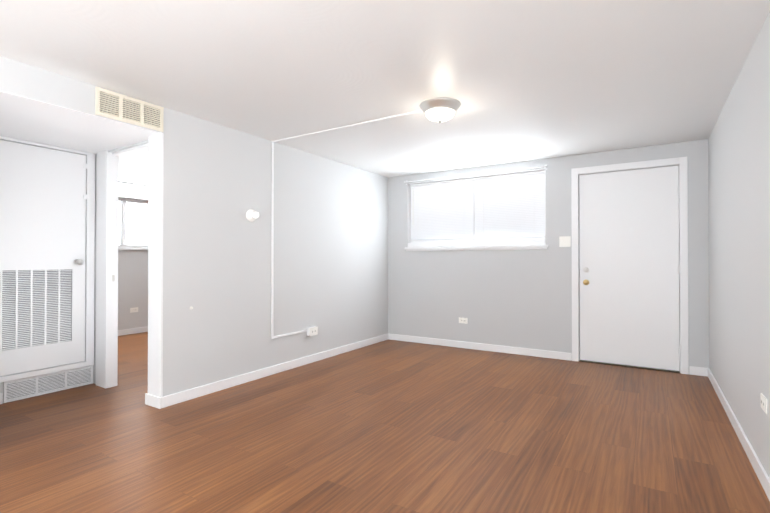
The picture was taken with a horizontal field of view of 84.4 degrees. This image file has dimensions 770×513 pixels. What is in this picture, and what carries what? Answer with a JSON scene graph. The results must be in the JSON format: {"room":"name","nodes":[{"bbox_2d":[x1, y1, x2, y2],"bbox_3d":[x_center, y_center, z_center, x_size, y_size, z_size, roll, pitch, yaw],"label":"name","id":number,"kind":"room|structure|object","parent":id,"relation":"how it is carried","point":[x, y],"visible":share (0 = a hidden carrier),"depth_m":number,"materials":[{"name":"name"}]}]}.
{"room":"empty living room","nodes":[
{"label":"empty living room","id":0,"kind":"room"},
{"bbox_2d":[0,139,93,402],"bbox_3d":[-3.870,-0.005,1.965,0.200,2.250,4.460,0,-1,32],"label":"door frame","id":1,"kind":"structure","parent":0,"point":[1,387],"depth_m":3.50,"materials":[{"name":"grey paint"}]},
{"bbox_2d":[0,136,94,382],"bbox_3d":[-2.813,0.106,3.390,0.079,2.049,0.904,0,-1,32],"label":"closet door","id":2,"kind":"structure","parent":1,"relation":"in","point":[47,204],"depth_m":3.48,"materials":[{"name":"white wood"}]},
{"bbox_2d":[4,365,92,402],"bbox_3d":[-2.766,1.047,3.522,0.012,0.160,0.614,0,-1,32],"label":"air vent","id":3,"kind":"object","parent":1,"relation":"in","point":[23,388],"visible":1,"depth_m":3.49,"materials":[{"name":"grey metal"}]},
{"bbox_2d":[94,140,148,385],"bbox_3d":[-3.165,0.011,4.198,3.290,2.250,0.075,0,-1,32],"label":"wall","id":4,"kind":"structure","parent":0,"point":[129,146],"depth_m":3.79,"materials":[{"name":"grey paint"}]},
{"bbox_2d":[96,143,148,388],"bbox_3d":[-2.151,0.106,3.550,0.881,2.051,0.096,0,-1,32],"label":"trim","id":5,"kind":"structure","parent":4,"relation":"attached to","point":[107,280],"depth_m":3.69,"materials":[{"name":"white wood"}]},
{"bbox_2d":[148,133,163,396],"bbox_3d":[-1.739,0.104,3.217,0.176,2.051,0.016,0,-1,32],"label":"trim","id":6,"kind":"structure","parent":4,"relation":"attached to","point":[155,278],"depth_m":3.20,"materials":[{"name":"white"}]},
{"bbox_2d":[118,181,148,329],"bbox_3d":[-5.002,0.014,4.552,0.200,2.250,7.650,0,-1,32],"label":"wall","id":7,"kind":"structure","parent":0,"point":[132,278],"depth_m":6.34,"materials":[{"name":"grey paint"}]},
{"bbox_2d":[118,193,147,249],"bbox_3d":[-3.869,-0.508,6.260,0.185,0.820,1.360,0,-1,32],"label":"bedroom window","id":8,"kind":"structure","parent":7,"relation":"in","point":[132,223],"depth_m":6.42,"materials":[{"name":"white glass"}]},
{"bbox_2d":[118,326,147,335],"bbox_3d":[-3.716,1.112,6.397,0.016,0.082,3.085,0,-1,32],"label":"baseboard","id":9,"kind":"structure","parent":7,"relation":"attached to","point":[141,329],"depth_m":6.32,"materials":[{"name":"white wood"}]},
{"bbox_2d":[130,307,137,312],"bbox_3d":[-3.751,0.799,6.351,0.008,0.070,0.115,0,-1,32],"label":"outlet","id":10,"kind":"object","parent":7,"relation":"attached to","point":[135,309],"visible":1,"depth_m":6.35,"materials":[{"name":"white plastic"}]},
{"bbox_2d":[163,107,387,396],"bbox_3d":[-0.881,0.015,4.590,0.170,2.250,3.220,0,-1,32],"label":"wall","id":11,"kind":"structure","parent":0,"point":[330,249],"depth_m":3.95,"materials":[{"name":"grey paint"}]},
{"bbox_2d":[246,209,258,221],"bbox_3d":[-1.185,-0.375,3.855,0.094,0.118,0.118,0,-1,32],"label":"sconce","id":12,"kind":"object","parent":11,"relation":"attached to","point":[252,215],"visible":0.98,"depth_m":3.84,"materials":[{"name":"white ceramic"}]},
{"bbox_2d":[156,333,389,408],"bbox_3d":[-0.809,1.098,4.520,0.016,0.082,3.249,0,-1,32],"label":"baseboard","id":13,"kind":"structure","parent":11,"relation":"attached to","point":[213,387],"depth_m":3.89,"materials":[{"name":"white wood"}]},
{"bbox_2d":[271,110,422,338],"bbox_3d":[-0.239,-0.139,3.921,1.626,1.951,0.620,0,-1,32],"label":"conduit","id":14,"kind":"object","parent":11,"relation":"attached to","point":[311,331],"visible":0.98,"depth_m":4.09,"materials":[{"name":"white plastic"}]},
{"bbox_2d":[0,332,769,512],"bbox_3d":[-1.938,1.175,2.630,7.424,0.100,8.050,0,-1,32],"label":"floor","id":15,"kind":"structure","parent":0,"point":[391,426],"depth_m":2.57,"materials":[{"name":"wood"}]},
{"bbox_2d":[0,0,769,184],"bbox_3d":[-1.938,-1.175,2.647,7.424,0.100,8.050,0,-1,32],"label":"ceiling","id":16,"kind":"structure","parent":0,"point":[523,80],"depth_m":2.52,"materials":[{"name":"white paint"}]},
{"bbox_2d":[0,56,163,153],"bbox_3d":[-3.307,-1.034,1.621,1.130,0.199,4.460,0,-1,32],"label":"soffit","id":17,"kind":"structure","parent":16,"relation":"attached to","point":[41,106],"depth_m":2.79,"materials":[{"name":"grey paint"}]},
{"bbox_2d":[95,86,163,131],"bbox_3d":[-1.781,-1.025,2.984,0.010,0.184,0.455,0,-1,32],"label":"supply air vent","id":18,"kind":"object","parent":17,"relation":"attached to","point":[119,107],"visible":1,"depth_m":2.96,"materials":[{"name":"beige metal"}]},
{"bbox_2d":[419,97,460,123],"bbox_3d":[0.407,-1.050,3.139,0.304,0.140,0.304,0,-1,32],"label":"ceiling light","id":19,"kind":"object","parent":16,"relation":"attached to","point":[439,109],"visible":1,"depth_m":3.05,"materials":[{"name":"white glass"}]},
{"bbox_2d":[388,139,708,367],"bbox_3d":[0.141,0.025,5.967,7.424,2.250,0.200,0,-1,32],"label":"wall","id":20,"kind":"structure","parent":0,"point":[518,298],"depth_m":4.96,"materials":[{"name":"grey paint"}]},
{"bbox_2d":[459,317,467,323],"bbox_3d":[0.977,0.802,5.316,0.115,0.070,0.008,0,-1,32],"label":"electrical outlet","id":21,"kind":"object","parent":20,"relation":"attached to","point":[463,320],"visible":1,"depth_m":5.31,"materials":[{"name":"white plastic"}]},
{"bbox_2d":[404,165,547,250],"bbox_3d":[1.084,-0.556,5.315,1.841,0.958,0.225,0,-1,32],"label":"window","id":22,"kind":"structure","parent":20,"relation":"in","point":[531,244],"depth_m":5.25,"materials":[{"name":"white"}]},
{"bbox_2d":[410,170,544,241],"bbox_3d":[1.089,-0.589,5.323,1.759,0.786,0.052,0,-1,32],"label":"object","id":23,"kind":"structure","parent":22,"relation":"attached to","point":[509,205],"depth_m":5.27,"materials":[{"name":"white glass"}]},
{"bbox_2d":[388,334,571,360],"bbox_3d":[1.049,1.104,5.267,2.338,0.082,0.013,0,-1,32],"label":"baseboard","id":24,"kind":"structure","parent":20,"relation":"attached to","point":[451,343],"depth_m":5.15,"materials":[{"name":"white wood"}]},
{"bbox_2d":[559,236,570,246],"bbox_3d":[1.985,-0.165,4.686,0.116,0.116,0.019,0,-1,32],"label":"switch plate","id":25,"kind":"object","parent":20,"relation":"attached to","point":[564,241],"visible":1,"depth_m":4.69,"materials":[{"name":"white plastic"}]},
{"bbox_2d":[571,157,688,373],"bbox_3d":[2.531,0.087,4.447,1.039,2.102,0.242,0,-1,32],"label":"entry door","id":26,"kind":"structure","parent":20,"relation":"in","point":[629,226],"depth_m":4.37,"materials":[{"name":"white wood"}]},
{"bbox_2d":[708,11,769,477],"bbox_3d":[1.072,-0.015,0.640,0.200,2.250,7.850,0,-1,32],"label":"wall","id":27,"kind":"structure","parent":0,"point":[739,233],"depth_m":2.50,"materials":[{"name":"grey paint"}]},
{"bbox_2d":[704,367,769,500],"bbox_3d":[1.026,1.070,0.779,0.034,0.082,7.650,0,-1,32],"label":"baseboard","id":28,"kind":"structure","parent":27,"relation":"attached to","point":[753,458],"depth_m":2.48,"materials":[{"name":"white wood"}]},
{"bbox_2d":[760,393,766,413],"bbox_3d":[1.847,0.715,2.071,0.008,0.070,0.115,0,-1,32],"label":"electrical outlet","id":29,"kind":"object","parent":27,"relation":"attached to","point":[763,399],"visible":1,"depth_m":2.06,"materials":[{"name":"white plastic"}]}
]}

